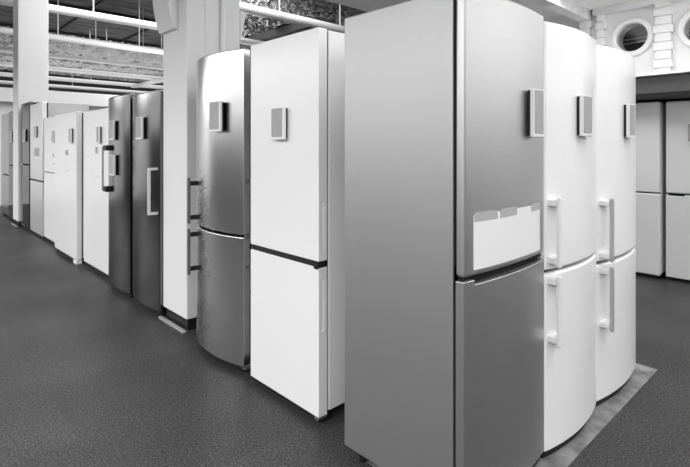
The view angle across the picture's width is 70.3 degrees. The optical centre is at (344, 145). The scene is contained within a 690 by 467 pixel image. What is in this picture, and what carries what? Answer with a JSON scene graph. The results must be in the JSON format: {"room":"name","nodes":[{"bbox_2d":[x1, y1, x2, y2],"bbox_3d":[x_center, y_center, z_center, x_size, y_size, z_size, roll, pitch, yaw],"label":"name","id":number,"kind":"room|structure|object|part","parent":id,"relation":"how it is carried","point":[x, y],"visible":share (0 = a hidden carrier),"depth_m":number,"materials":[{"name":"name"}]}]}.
{"room":"appliance store","nodes":[
{"label":"appliance store","id":0,"kind":"room"},
{"bbox_2d":[0,102,108,205],"bbox_3d":[-6.296,0.020,12.551,16.000,2.660,0.120,0,0,-43],"label":"wall partition","id":1,"kind":"structure","parent":0,"point":[5,107],"depth_m":11.12,"materials":[{"name":"white"}]},
{"bbox_2d":[0,87,118,106],"bbox_3d":[-6.187,-1.155,12.434,16.000,0.310,0.200,0,0,-43],"label":"trim","id":2,"kind":"structure","parent":1,"relation":"attached to","point":[6,94],"depth_m":11.89,"materials":[{"name":"white paint"}]},
{"bbox_2d":[0,69,162,94],"bbox_3d":[-14.785,-1.350,24.662,20.200,5.400,0.200,0,0,-43],"label":"wall","id":3,"kind":"structure","parent":0,"point":[5,70],"depth_m":25.68,"materials":[{"name":"grey"}]},
{"bbox_2d":[0,0,250,50],"bbox_3d":[-3.668,-4.100,12.673,20.400,0.100,32.900,0,0,-43],"label":"ceiling","id":4,"kind":"structure","parent":0,"point":[128,7],"depth_m":15.94,"materials":[{"name":"concrete"}]},
{"bbox_2d":[0,77,147,93],"bbox_3d":[-10.598,-3.271,22.832,15.200,1.558,0.156,0,0,-43],"label":"ceiling pipe","id":5,"kind":"object","parent":4,"relation":"hanging from","point":[1,81],"visible":0.43,"depth_m":21.87,"materials":[{"name":"white metal"}]},
{"bbox_2d":[0,8,162,65],"bbox_3d":[-4.311,-3.310,15.841,14.665,1.480,2.280,0,0,-43],"label":"duct","id":6,"kind":"object","parent":4,"relation":"hanging from","point":[6,41],"visible":0.19,"depth_m":13.60,"materials":[{"name":"grey metal"}]},
{"bbox_3d":[-5.907,-3.365,14.343,0.016,1.370,0.018,0,0,-43],"label":"hanger rod","id":7,"kind":"part","parent":6,"relation":"part of","materials":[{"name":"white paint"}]},
{"bbox_2d":[0,0,162,54],"bbox_3d":[-3.254,-3.271,15.009,15.200,1.558,0.156,0,0,-43],"label":"ceiling pipe","id":8,"kind":"object","parent":4,"relation":"hanging from","point":[3,30],"visible":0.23,"depth_m":12.15,"materials":[{"name":"white metal"}]},
{"bbox_3d":[-6.827,-3.329,11.655,0.021,1.441,0.024,0,0,-43],"label":"hanger rod","id":9,"kind":"part","parent":8,"relation":"part of","materials":[{"name":"white paint"}]},
{"bbox_3d":[-5.441,-3.329,12.956,0.021,1.441,0.024,0,0,-43],"label":"hanger rod","id":10,"kind":"part","parent":8,"relation":"part of","materials":[{"name":"white paint"}]},
{"bbox_2d":[0,27,162,75],"bbox_3d":[-6.535,-3.335,18.212,14.667,1.430,0.980,0,0,-43],"label":"duct","id":11,"kind":"object","parent":4,"relation":"hanging from","point":[3,56],"visible":0.23,"depth_m":16.38,"materials":[{"name":"grey metal"}]},
{"bbox_2d":[0,20,162,69],"bbox_3d":[-5.054,-3.271,16.926,15.200,1.558,0.156,0,0,-43],"label":"ceiling pipe","id":12,"kind":"object","parent":4,"relation":"hanging from","point":[2,50],"visible":0.36,"depth_m":14.65,"materials":[{"name":"grey metal"}]},
{"bbox_2d":[0,61,162,79],"bbox_3d":[-6.902,-3.271,18.895,15.200,1.558,0.156,0,0,-43],"label":"ceiling pipe","id":13,"kind":"object","parent":4,"relation":"hanging from","point":[2,63],"visible":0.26,"depth_m":17.08,"materials":[{"name":"white metal"}]},
{"bbox_2d":[0,60,162,83],"bbox_3d":[-8.006,-3.335,19.779,14.662,1.430,1.480,0,0,-43],"label":"duct","id":14,"kind":"object","parent":4,"relation":"hanging from","point":[1,67],"visible":0.11,"depth_m":18.40,"materials":[{"name":"grey metal"}]},
{"bbox_2d":[0,72,162,88],"bbox_3d":[-8.750,-3.271,20.863,15.200,1.558,0.156,0,0,-43],"label":"ceiling pipe","id":15,"kind":"object","parent":4,"relation":"hanging from","point":[4,74],"visible":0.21,"depth_m":19.50,"materials":[{"name":"white metal"}]},
{"bbox_2d":[0,22,162,47],"bbox_3d":[-8.972,-3.950,18.324,20.000,0.200,0.160,0,0,-43],"label":"ceiling beam","id":16,"kind":"structure","parent":4,"relation":"attached to","point":[1,23],"depth_m":18.02,"materials":[{"name":"grey metal"}]},
{"bbox_2d":[56,0,106,31],"bbox_3d":[-7.880,-4.020,14.822,0.060,0.060,23.600,0,0,-43],"label":"ceiling beam","id":17,"kind":"structure","parent":4,"relation":"attached to","point":[100,1],"depth_m":15.42,"materials":[{"name":"grey metal"}]},
{"bbox_2d":[48,1,155,22],"bbox_3d":[-6.371,-3.950,15.553,20.000,0.200,0.160,0,0,-43],"label":"ceiling beam","id":18,"kind":"structure","parent":4,"relation":"attached to","point":[49,2],"depth_m":14.62,"materials":[{"name":"grey metal"}]},
{"bbox_2d":[0,0,264,44],"bbox_3d":[-1.356,-3.271,13.060,15.100,1.558,0.156,0,0,-43],"label":"ceiling pipe","id":19,"kind":"object","parent":4,"relation":"hanging from","point":[55,9],"visible":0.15,"depth_m":9.73,"materials":[{"name":"white metal"}]},
{"bbox_2d":[122,28,150,40],"bbox_3d":[-6.276,-4.020,16.328,0.060,0.060,23.600,0,0,-43],"label":"ceiling beam","id":20,"kind":"structure","parent":4,"relation":"attached to","point":[146,29],"depth_m":17.70,"materials":[{"name":"grey metal"}]},
{"bbox_2d":[131,78,162,87],"bbox_3d":[-6.326,-2.445,17.653,0.220,0.100,7.000,0,0,-43],"label":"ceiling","id":21,"kind":"structure","parent":4,"relation":"attached to","point":[158,80],"depth_m":18.92,"materials":[{"name":"white paint"}]},
{"bbox_2d":[242,21,273,37],"bbox_3d":[-0.851,-3.450,14.494,7.469,1.200,0.680,0,0,-43],"label":"duct","id":22,"kind":"object","parent":4,"relation":"hanging from","point":[251,29],"visible":0.06,"depth_m":12.69,"materials":[{"name":"grey metal"}]},
{"bbox_2d":[240,0,344,33],"bbox_3d":[-0.110,-3.255,10.637,7.600,1.590,0.160,0,0,-43],"label":"ceiling pipe","id":23,"kind":"object","parent":4,"relation":"hanging from","point":[247,8],"visible":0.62,"depth_m":9.64,"materials":[{"name":"white metal"}]},
{"bbox_2d":[240,0,366,30],"bbox_3d":[0.243,-3.450,13.327,7.467,1.200,0.780,0,0,-43],"label":"duct","id":24,"kind":"object","parent":4,"relation":"hanging from","point":[328,10],"visible":0.3,"depth_m":11.72,"materials":[{"name":"grey"}]},
{"bbox_2d":[240,17,325,48],"bbox_3d":[-2.149,-2.760,12.590,0.300,0.180,4.700,0,0,-43],"label":"duct","id":25,"kind":"object","parent":24,"relation":"hanging from","point":[293,28],"visible":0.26,"depth_m":11.76,"materials":[{"name":"grey metal"}]},
{"bbox_2d":[0,206,689,466],"bbox_3d":[-3.668,1.400,12.673,20.400,0.100,32.900,0,0,-43],"label":"floor","id":26,"kind":"structure","parent":0,"point":[90,376],"depth_m":2.66,"materials":[{"name":"grey carpet"}]},
{"bbox_2d":[1,113,9,217],"bbox_3d":[-6.297,0.365,9.615,0.620,1.970,0.860,0,0,-43],"label":"refrigerator","id":27,"kind":"object","parent":26,"relation":"on","point":[5,164],"visible":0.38,"depth_m":9.37,"materials":[{"name":"grey metal"}]},
{"bbox_3d":[-6.501,0.935,9.424,0.060,0.750,0.860,0,0,-43],"label":"freezer door","id":28,"kind":"part","parent":27,"relation":"part of","materials":[{"name":"silver metal"}]},
{"bbox_3d":[-6.501,-0.040,9.424,0.060,1.160,0.860,0,0,-43],"label":"fridge door","id":29,"kind":"part","parent":27,"relation":"part of","materials":[{"name":"silver metal"}]},
{"bbox_2d":[9,111,14,221],"bbox_3d":[-5.757,0.360,9.011,0.620,1.980,0.620,0,0,-43],"label":"refrigerator","id":30,"kind":"object","parent":26,"relation":"on","point":[10,112],"visible":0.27,"depth_m":8.83,"materials":[{"name":"grey metal"}]},
{"bbox_2d":[9,131,12,141],"bbox_3d":[-5.968,-0.170,8.759,0.032,0.200,0.140,0,0,-43],"label":"price tag","id":31,"kind":"object","parent":30,"relation":"attached to","point":[10,132],"visible":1,"depth_m":8.72,"materials":[{"name":"black plastic"}]},
{"bbox_3d":[-5.961,-0.145,8.819,0.060,0.970,0.620,0,0,-43],"label":"fridge door","id":32,"kind":"part","parent":30,"relation":"part of","materials":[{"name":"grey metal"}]},
{"bbox_3d":[-5.961,0.835,8.819,0.060,0.950,0.620,0,0,-43],"label":"freezer door","id":33,"kind":"part","parent":30,"relation":"part of","materials":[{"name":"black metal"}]},
{"bbox_2d":[11,0,47,226],"bbox_3d":[-5.466,-1.350,8.496,0.480,5.400,0.450,0,0,-43],"label":"column","id":34,"kind":"structure","parent":26,"relation":"on","point":[30,17],"depth_m":8.34,"materials":[{"name":"white paint"}]},
{"bbox_2d":[21,102,39,230],"bbox_3d":[-4.960,0.325,8.155,0.620,2.050,0.640,0,0,-43],"label":"refrigerator","id":35,"kind":"object","parent":26,"relation":"on","point":[25,108],"visible":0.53,"depth_m":7.92,"materials":[{"name":"grey metal"}]},
{"bbox_2d":[23,129,25,141],"bbox_3d":[-5.163,-0.170,7.895,0.032,0.200,0.140,0,0,-43],"label":"price tag","id":36,"kind":"object","parent":35,"relation":"attached to","point":[24,130],"visible":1,"depth_m":7.84,"materials":[{"name":"black plastic"}]},
{"bbox_3d":[-5.164,0.810,7.963,0.060,1.000,0.640,0,0,-43],"label":"freezer door","id":37,"kind":"part","parent":35,"relation":"part of","materials":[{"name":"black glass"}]},
{"bbox_3d":[-5.164,-0.205,7.963,0.060,0.990,0.640,0,0,-43],"label":"fridge door","id":38,"kind":"part","parent":35,"relation":"part of","materials":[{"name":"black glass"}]},
{"bbox_2d":[44,116,54,244],"bbox_3d":[-3.799,0.475,6.926,0.628,1.750,0.880,0,0,-43],"label":"refrigerator","id":39,"kind":"object","parent":26,"relation":"on","point":[49,123],"visible":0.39,"depth_m":6.80,"materials":[{"name":"white metal"}]},
{"bbox_3d":[-4.000,-0.018,6.737,0.060,0.765,0.880,0,0,-43],"label":"fridge door","id":40,"kind":"part","parent":39,"relation":"part of","materials":[{"name":"white metal"}]},
{"bbox_3d":[-4.000,0.838,6.737,0.060,0.925,0.880,0,0,-43],"label":"freezer door","id":41,"kind":"part","parent":39,"relation":"part of","materials":[{"name":"white metal"}]},
{"bbox_2d":[52,131,54,142],"bbox_3d":[-3.912,-0.120,6.577,0.032,0.170,0.075,0,0,-43],"label":"price tag","id":42,"kind":"object","parent":39,"relation":"attached to","point":[53,132],"visible":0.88,"depth_m":6.55,"materials":[{"name":"black plastic"}]},
{"bbox_2d":[30,102,88,238],"bbox_3d":[-4.420,0.355,7.577,0.623,1.990,0.820,0,0,-43],"label":"refrigerator","id":43,"kind":"object","parent":26,"relation":"on","point":[38,112],"visible":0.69,"depth_m":7.29,"materials":[{"name":"grey metal"}]},
{"bbox_2d":[34,126,37,137],"bbox_3d":[-4.616,-0.207,7.312,0.032,0.175,0.100,0,0,-43],"label":"price tag","id":44,"kind":"object","parent":43,"relation":"attached to","point":[35,127],"visible":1,"depth_m":7.28,"materials":[{"name":"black plastic"}]},
{"bbox_3d":[-4.623,0.920,7.387,0.060,0.780,0.820,0,0,-43],"label":"freezer door","id":45,"kind":"part","parent":43,"relation":"part of","materials":[{"name":"silver metal"}]},
{"bbox_3d":[-4.623,-0.065,7.387,0.060,1.150,0.820,0,0,-43],"label":"fridge door","id":46,"kind":"part","parent":43,"relation":"part of","materials":[{"name":"silver metal"}]},
{"bbox_2d":[55,111,85,264],"bbox_3d":[-3.166,0.477,6.135,0.628,1.745,0.980,0,0,-43],"label":"refrigerator","id":47,"kind":"object","parent":26,"relation":"on","point":[69,157],"visible":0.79,"depth_m":5.77,"materials":[{"name":"white metal"}]},
{"bbox_2d":[69,128,72,142],"bbox_3d":[-3.170,-0.117,5.669,0.032,0.175,0.075,0,0,-43],"label":"price tag","id":48,"kind":"object","parent":47,"relation":"attached to","point":[70,129],"visible":1,"depth_m":5.64,"materials":[{"name":"black plastic"}]},
{"bbox_3d":[-3.349,1.320,5.963,0.070,0.048,0.956,0,0,-43],"label":"kick plate","id":49,"kind":"part","parent":47,"relation":"part of","materials":[{"name":"black plastic"}]},
{"bbox_2d":[84,108,108,277],"bbox_3d":[-2.390,0.482,5.382,0.628,1.735,0.980,0,0,-43],"label":"refrigerator","id":50,"kind":"object","parent":26,"relation":"on","point":[96,201],"visible":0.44,"depth_m":5.22,"materials":[{"name":"white metal"}]},
{"bbox_3d":[-2.573,1.320,5.210,0.070,0.048,0.956,0,0,-43],"label":"kick plate","id":51,"kind":"part","parent":50,"relation":"part of","materials":[{"name":"black plastic"}]},
{"bbox_2d":[96,126,101,143],"bbox_3d":[-2.552,-0.114,5.083,0.032,0.178,0.075,0,0,-43],"label":"price tag","id":52,"kind":"object","parent":50,"relation":"attached to","point":[98,128],"visible":1,"depth_m":5.07,"materials":[{"name":"black plastic"}]},
{"bbox_3d":[-2.556,-0.114,5.079,0.017,0.178,0.075,0,0,-43],"label":"frame","id":53,"kind":"part","parent":52,"relation":"part of","materials":[{"name":"white plastic"}]},
{"bbox_2d":[101,94,134,297],"bbox_3d":[-1.892,0.444,4.708,0.694,1.812,0.555,0,0,-43],"label":"refrigerator","id":54,"kind":"object","parent":26,"relation":"on","point":[120,188],"visible":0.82,"depth_m":4.41,"materials":[{"name":"grey metal"}]},
{"bbox_3d":[-2.304,0.212,4.654,0.018,0.415,0.026,0,0,-43],"label":"handle","id":55,"kind":"part","parent":54,"relation":"part of","materials":[{"name":"white metal"}]},
{"bbox_3d":[-2.251,0.018,4.649,0.059,0.050,0.101,0,0,-43],"label":"handle mount","id":56,"kind":"part","parent":54,"relation":"part of","materials":[{"name":"black plastic"}]},
{"bbox_3d":[-2.251,0.407,4.649,0.059,0.050,0.101,0,0,-43],"label":"handle mount","id":57,"kind":"part","parent":54,"relation":"part of","materials":[{"name":"black plastic"}]},
{"bbox_2d":[109,120,115,139],"bbox_3d":[-2.136,-0.144,4.509,0.032,0.178,0.110,0,0,-43],"label":"price tag","id":58,"kind":"object","parent":54,"relation":"attached to","point":[112,124],"visible":1,"depth_m":4.48,"materials":[{"name":"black plastic"}]},
{"bbox_2d":[109,155,116,175],"bbox_3d":[-2.133,0.176,4.506,0.032,0.188,0.130,0,0,-43],"label":"price tag","id":59,"kind":"object","parent":54,"relation":"attached to","point":[112,158],"visible":1,"depth_m":4.47,"materials":[{"name":"black plastic"}]},
{"bbox_3d":[-2.060,1.325,4.550,0.095,0.038,0.531,0,0,-43],"label":"kick plate","id":60,"kind":"part","parent":54,"relation":"part of","materials":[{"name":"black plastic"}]},
{"bbox_2d":[133,90,165,315],"bbox_3d":[-1.456,0.455,4.239,0.700,1.790,0.575,0,0,-43],"label":"refrigerator","id":61,"kind":"object","parent":26,"relation":"on","point":[147,152],"visible":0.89,"depth_m":3.94,"materials":[{"name":"grey metal"}]},
{"bbox_2d":[136,117,144,138],"bbox_3d":[-1.681,-0.146,4.025,0.032,0.182,0.130,0,0,-43],"label":"price tag","id":62,"kind":"object","parent":61,"relation":"attached to","point":[140,121],"visible":1,"depth_m":3.99,"materials":[{"name":"black plastic"}]},
{"bbox_3d":[-1.622,1.325,4.084,0.095,0.038,0.551,0,0,-43],"label":"kick plate","id":63,"kind":"part","parent":61,"relation":"part of","materials":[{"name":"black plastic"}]},
{"bbox_3d":[-1.508,0.355,3.841,0.079,0.370,0.020,0,0,-43],"label":"handle","id":64,"kind":"part","parent":61,"relation":"part of","materials":[{"name":"white metal"}]},
{"bbox_2d":[153,0,244,332],"bbox_3d":[-1.134,-1.350,3.834,0.585,5.400,0.467,0,0,-43],"label":"column","id":65,"kind":"structure","parent":26,"relation":"on","point":[191,30],"depth_m":3.67,"materials":[{"name":"white paint"}]},
{"bbox_3d":[-1.305,1.344,3.695,0.025,0.012,0.435,0,0,-43],"label":"floor trim","id":66,"kind":"part","parent":65,"relation":"part of","materials":[{"name":"white"}]},
{"bbox_2d":[187,48,252,371],"bbox_3d":[-0.608,0.385,3.301,0.698,1.930,0.604,0,0,-43],"label":"refrigerator","id":67,"kind":"object","parent":26,"relation":"on","point":[224,246],"visible":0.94,"depth_m":2.99,"materials":[{"name":"grey metal"}]},
{"bbox_3d":[-1.042,0.364,3.267,0.018,0.308,0.022,0,0,-43],"label":"handle","id":68,"kind":"part","parent":67,"relation":"part of","materials":[{"name":"grey metal"}]},
{"bbox_3d":[-1.042,0.706,3.267,0.018,0.308,0.022,0,0,-43],"label":"handle","id":69,"kind":"part","parent":67,"relation":"part of","materials":[{"name":"grey metal"}]},
{"bbox_2d":[209,101,223,131],"bbox_3d":[-0.786,-0.179,2.999,0.032,0.185,0.132,0,0,-43],"label":"price tag","id":70,"kind":"object","parent":67,"relation":"attached to","point":[216,108],"visible":1,"depth_m":2.97,"materials":[{"name":"black plastic"}]},
{"bbox_3d":[-0.807,-0.026,3.117,0.100,1.108,0.600,0,0,-43],"label":"fridge door","id":71,"kind":"part","parent":67,"relation":"part of","materials":[{"name":"silver metal"}]},
{"bbox_3d":[-0.807,0.927,3.117,0.100,0.770,0.600,0,0,-43],"label":"freezer door","id":72,"kind":"part","parent":67,"relation":"part of","materials":[{"name":"silver metal"}]},
{"bbox_3d":[-0.789,1.326,3.134,0.110,0.036,0.576,0,0,-43],"label":"kick plate","id":73,"kind":"part","parent":67,"relation":"part of","materials":[{"name":"black plastic"}]},
{"bbox_2d":[251,27,344,421],"bbox_3d":[-0.102,0.388,2.802,0.644,1.925,0.605,0,0,-43],"label":"refrigerator","id":74,"kind":"object","parent":26,"relation":"on","point":[298,181],"visible":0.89,"depth_m":2.48,"materials":[{"name":"white metal"}]},
{"bbox_2d":[271,107,286,139],"bbox_3d":[-0.343,-0.117,2.570,0.032,0.168,0.112,0,0,-43],"label":"price tag","id":75,"kind":"object","parent":74,"relation":"attached to","point":[278,115],"visible":1,"depth_m":2.55,"materials":[{"name":"black plastic"}]},
{"bbox_3d":[-0.314,-0.007,2.603,0.055,1.135,0.605,0,0,-43],"label":"fridge door","id":76,"kind":"part","parent":74,"relation":"part of","materials":[{"name":"white metal"}]},
{"bbox_3d":[-0.314,0.953,2.603,0.055,0.725,0.605,0,0,-43],"label":"freezer door","id":77,"kind":"part","parent":74,"relation":"part of","materials":[{"name":"white metal"}]},
{"bbox_3d":[-0.296,1.327,2.620,0.065,0.033,0.581,0,0,-43],"label":"kick plate","id":78,"kind":"part","parent":74,"relation":"part of","materials":[{"name":"black plastic"}]},
{"bbox_2d":[367,363,657,466],"bbox_3d":[0.982,1.348,2.528,1.892,0.004,0.618,0,0,-43],"label":"platform","id":79,"kind":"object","parent":26,"relation":"on","point":[602,414],"depth_m":2.40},
{"bbox_2d":[345,0,543,466],"bbox_3d":[0.429,0.398,2.093,0.610,1.905,0.620,0,0,-43],"label":"refrigerator","id":80,"kind":"object","parent":79,"relation":"on","point":[444,357],"visible":0.96,"depth_m":1.84,"materials":[{"name":"silver metal"}]},
{"bbox_3d":[0.623,-0.051,1.886,0.610,1.008,0.054,0,0,-43],"label":"fridge door","id":81,"kind":"part","parent":80,"relation":"part of","materials":[{"name":"silver metal"}]},
{"bbox_3d":[0.623,0.883,1.886,0.610,0.833,0.054,0,0,-43],"label":"freezer door","id":82,"kind":"part","parent":80,"relation":"part of","materials":[{"name":"silver metal"}]},
{"bbox_2d":[473,202,539,269],"bbox_3d":[0.633,0.332,1.866,0.498,0.200,0.017,0,0,-43],"label":"paper sheet","id":83,"kind":"object","parent":80,"relation":"attached to","point":[508,234],"visible":1,"depth_m":1.82,"materials":[{"name":"white paper"}]},
{"bbox_2d":[528,89,543,136],"bbox_3d":[0.762,-0.130,1.958,0.092,0.190,0.032,0,0,-43],"label":"price tag","id":84,"kind":"object","parent":80,"relation":"attached to","point":[535,96],"visible":1,"depth_m":1.93,"materials":[{"name":"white plastic"}]},
{"bbox_2d":[540,21,595,457],"bbox_3d":[0.885,0.407,2.475,0.578,1.885,0.639,0,0,-43],"label":"refrigerator","id":85,"kind":"object","parent":79,"relation":"on","point":[569,54],"visible":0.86,"depth_m":2.18,"materials":[{"name":"white metal"}]},
{"bbox_3d":[0.900,0.242,2.101,0.062,0.030,0.040,0,0,-43],"label":"handle mount","id":86,"kind":"part","parent":85,"relation":"part of","materials":[{"name":"white plastic"}]},
{"bbox_3d":[0.900,0.488,2.101,0.062,0.030,0.040,0,0,-43],"label":"handle mount","id":87,"kind":"part","parent":85,"relation":"part of","materials":[{"name":"white plastic"}]},
{"bbox_3d":[0.900,0.823,2.101,0.062,0.030,0.040,0,0,-43],"label":"handle mount","id":88,"kind":"part","parent":85,"relation":"part of","materials":[{"name":"white plastic"}]},
{"bbox_3d":[0.900,0.577,2.101,0.062,0.030,0.040,0,0,-43],"label":"handle mount","id":89,"kind":"part","parent":85,"relation":"part of","materials":[{"name":"white plastic"}]},
{"bbox_3d":[0.905,0.365,2.068,0.024,0.300,0.018,0,0,-43],"label":"handle","id":90,"kind":"part","parent":85,"relation":"part of","materials":[{"name":"white plastic"}]},
{"bbox_3d":[0.905,0.700,2.068,0.024,0.300,0.018,0,0,-43],"label":"handle","id":91,"kind":"part","parent":85,"relation":"part of","materials":[{"name":"white plastic"}]},
{"bbox_3d":[1.041,1.325,2.308,0.554,0.038,0.095,0,0,-43],"label":"kick plate","id":92,"kind":"part","parent":85,"relation":"part of","materials":[{"name":"black plastic"}]},
{"bbox_3d":[1.058,-0.001,2.290,0.578,1.068,0.085,0,0,-43],"label":"fridge door","id":93,"kind":"part","parent":85,"relation":"part of","materials":[{"name":"white metal"}]},
{"bbox_3d":[1.058,0.928,2.290,0.578,0.763,0.085,0,0,-43],"label":"freezer door","id":94,"kind":"part","parent":85,"relation":"part of","materials":[{"name":"white metal"}]},
{"bbox_2d":[577,95,592,135],"bbox_3d":[1.101,-0.138,2.250,0.115,0.185,0.032,0,0,-43],"label":"price tag","id":95,"kind":"object","parent":85,"relation":"attached to","point":[584,103],"visible":1,"depth_m":2.22,"materials":[{"name":"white plastic"}]},
{"bbox_2d":[593,45,635,406],"bbox_3d":[1.334,0.415,2.897,0.630,1.870,0.651,0,0,-43],"label":"refrigerator","id":96,"kind":"object","parent":79,"relation":"on","point":[615,253],"visible":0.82,"depth_m":2.61,"materials":[{"name":"white metal"}]},
{"bbox_3d":[1.341,0.292,2.515,0.062,0.030,0.050,0,0,-43],"label":"handle mount","id":97,"kind":"part","parent":96,"relation":"part of","materials":[{"name":"white plastic"}]},
{"bbox_3d":[1.341,0.561,2.515,0.062,0.030,0.050,0,0,-43],"label":"handle mount","id":98,"kind":"part","parent":96,"relation":"part of","materials":[{"name":"white plastic"}]},
{"bbox_3d":[1.341,0.639,2.515,0.062,0.030,0.050,0,0,-43],"label":"handle mount","id":99,"kind":"part","parent":96,"relation":"part of","materials":[{"name":"white plastic"}]},
{"bbox_3d":[1.341,0.913,2.515,0.062,0.030,0.050,0,0,-43],"label":"handle mount","id":100,"kind":"part","parent":96,"relation":"part of","materials":[{"name":"white plastic"}]},
{"bbox_3d":[1.485,1.325,2.735,0.606,0.038,0.095,0,0,-43],"label":"kick plate","id":101,"kind":"part","parent":96,"relation":"part of","materials":[{"name":"black plastic"}]},
{"bbox_3d":[1.350,0.426,2.478,0.024,0.323,0.018,0,0,-43],"label":"handle","id":102,"kind":"part","parent":96,"relation":"part of","materials":[{"name":"grey plastic"}]},
{"bbox_3d":[1.350,0.776,2.478,0.024,0.328,0.018,0,0,-43],"label":"handle","id":103,"kind":"part","parent":96,"relation":"part of","materials":[{"name":"grey plastic"}]},
{"bbox_3d":[1.502,0.037,2.717,0.630,1.115,0.085,0,0,-43],"label":"fridge door","id":104,"kind":"part","parent":96,"relation":"part of","materials":[{"name":"white metal"}]},
{"bbox_3d":[1.502,0.960,2.717,0.630,0.701,0.085,0,0,-43],"label":"freezer door","id":105,"kind":"part","parent":96,"relation":"part of","materials":[{"name":"white metal"}]},
{"bbox_2d":[624,104,635,137],"bbox_3d":[1.566,-0.138,2.696,0.105,0.185,0.032,0,0,-43],"label":"price tag","id":106,"kind":"object","parent":96,"relation":"attached to","point":[629,109],"visible":1,"depth_m":2.67,"materials":[{"name":"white plastic"}]},
{"bbox_2d":[633,102,667,278],"bbox_3d":[3.183,0.450,5.361,0.580,1.800,0.600,0,0,-43],"label":"refrigerator","id":107,"kind":"object","parent":26,"relation":"on","point":[650,246],"visible":0.36,"depth_m":5.02,"materials":[{"name":"white metal"}]},
{"bbox_3d":[2.994,0.900,5.183,0.060,0.829,0.600,0,0,-43],"label":"freezer door","id":108,"kind":"part","parent":107,"relation":"part of","materials":[{"name":"white metal"}]},
{"bbox_3d":[3.012,1.327,5.200,0.070,0.033,0.576,0,0,-43],"label":"kick plate","id":109,"kind":"part","parent":107,"relation":"part of","materials":[{"name":"black plastic"}]},
{"bbox_3d":[2.994,0.012,5.183,0.060,0.924,0.600,0,0,-43],"label":"fridge door","id":110,"kind":"part","parent":107,"relation":"part of","materials":[{"name":"white metal"}]},
{"bbox_2d":[666,100,689,281],"bbox_3d":[3.640,0.450,4.919,0.520,1.800,0.600,0,0,-43],"label":"refrigerator","id":111,"kind":"object","parent":26,"relation":"on","point":[677,112],"visible":1,"depth_m":4.89,"materials":[{"name":"white metal"}]},
{"bbox_2d":[636,74,689,102],"bbox_3d":[3.447,-0.574,4.882,0.732,0.212,2.800,0,0,-43],"label":"canopy","id":112,"kind":"object","parent":111,"relation":"on","point":[663,89],"visible":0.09,"depth_m":4.77,"materials":[{"name":"grey metal"}]},
{"bbox_2d":[636,69,689,77],"bbox_3d":[3.444,-0.698,4.879,0.860,0.028,2.800,0,0,-43],"label":"ledge","id":113,"kind":"object","parent":112,"relation":"on","point":[685,71],"visible":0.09,"depth_m":4.69,"materials":[{"name":"white paint"}]},
{"bbox_3d":[3.472,0.011,4.761,0.060,0.923,0.600,0,0,-43],"label":"fridge door","id":114,"kind":"part","parent":111,"relation":"part of","materials":[{"name":"white metal"}]},
{"bbox_3d":[3.472,0.903,4.761,0.060,0.833,0.600,0,0,-43],"label":"freezer door","id":115,"kind":"part","parent":111,"relation":"part of","materials":[{"name":"white metal"}]},
{"bbox_3d":[3.490,1.330,4.778,0.070,0.028,0.576,0,0,-43],"label":"kick plate","id":116,"kind":"part","parent":111,"relation":"part of","materials":[{"name":"black plastic"}]},
{"bbox_2d":[687,123,689,142],"bbox_3d":[3.411,-0.125,4.759,0.032,0.190,0.140,0,0,-43],"label":"price tag","id":117,"kind":"object","parent":111,"relation":"attached to","point":[688,125],"visible":1,"depth_m":4.79,"materials":[{"name":"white plastic"}]},
{"bbox_2d":[326,0,634,19],"bbox_3d":[3.566,-1.700,3.142,3.500,0.100,8.700,0,0,-43],"label":"ceiling","id":118,"kind":"structure","parent":0,"point":[365,5],"depth_m":5.71,"materials":[{"name":"white"}]},
{"bbox_2d":[543,0,689,73],"bbox_3d":[4.786,-1.350,4.253,0.200,5.400,9.050,0,0,-43],"label":"wall","id":119,"kind":"structure","parent":0,"point":[681,52],"depth_m":5.55,"materials":[{"name":"white paint"}]},
{"bbox_2d":[529,0,591,21],"bbox_3d":[2.351,-1.600,5.458,1.700,0.140,0.140,0,0,-43],"label":"trim","id":120,"kind":"structure","parent":119,"relation":"attached to","point":[568,8],"depth_m":5.58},
{"bbox_2d":[579,20,592,37],"bbox_3d":[2.952,-0.100,6.005,0.075,2.900,0.141,0,0,-43],"label":"trim","id":121,"kind":"structure","parent":119,"relation":"attached to","point":[584,26],"depth_m":5.97,"materials":[{"name":"white paint"}]},
{"bbox_2d":[595,14,606,45],"bbox_3d":[3.070,-1.340,5.879,0.075,0.480,0.116,0,0,-43],"label":"trim","id":122,"kind":"structure","parent":119,"relation":"attached to","point":[601,26],"depth_m":5.85,"materials":[{"name":"white paint"}]},
{"bbox_2d":[611,17,654,56],"bbox_3d":[3.497,-1.255,5.827,0.565,0.640,0.640,0,0,-43],"label":"window","id":123,"kind":"structure","parent":119,"relation":"in","point":[634,36],"depth_m":5.77,"materials":[{"name":"white"}]},
{"bbox_2d":[593,0,684,15],"bbox_3d":[3.954,-1.620,4.919,0.100,0.100,2.760,0,0,-43],"label":"trim","id":124,"kind":"structure","parent":119,"relation":"attached to","point":[637,4],"depth_m":5.62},
{"bbox_2d":[653,2,673,71],"bbox_3d":[3.513,-0.115,5.408,0.075,2.930,0.189,0,0,-43],"label":"trim","id":125,"kind":"structure","parent":119,"relation":"attached to","point":[663,45],"depth_m":5.37,"materials":[{"name":"white paint"}]},
{"bbox_2d":[677,10,689,46],"bbox_3d":[3.952,-1.255,5.342,0.565,0.640,0.640,0,0,-43],"label":"window","id":126,"kind":"structure","parent":119,"relation":"in","point":[683,27],"depth_m":5.28,"materials":[{"name":"white"}]}
]}

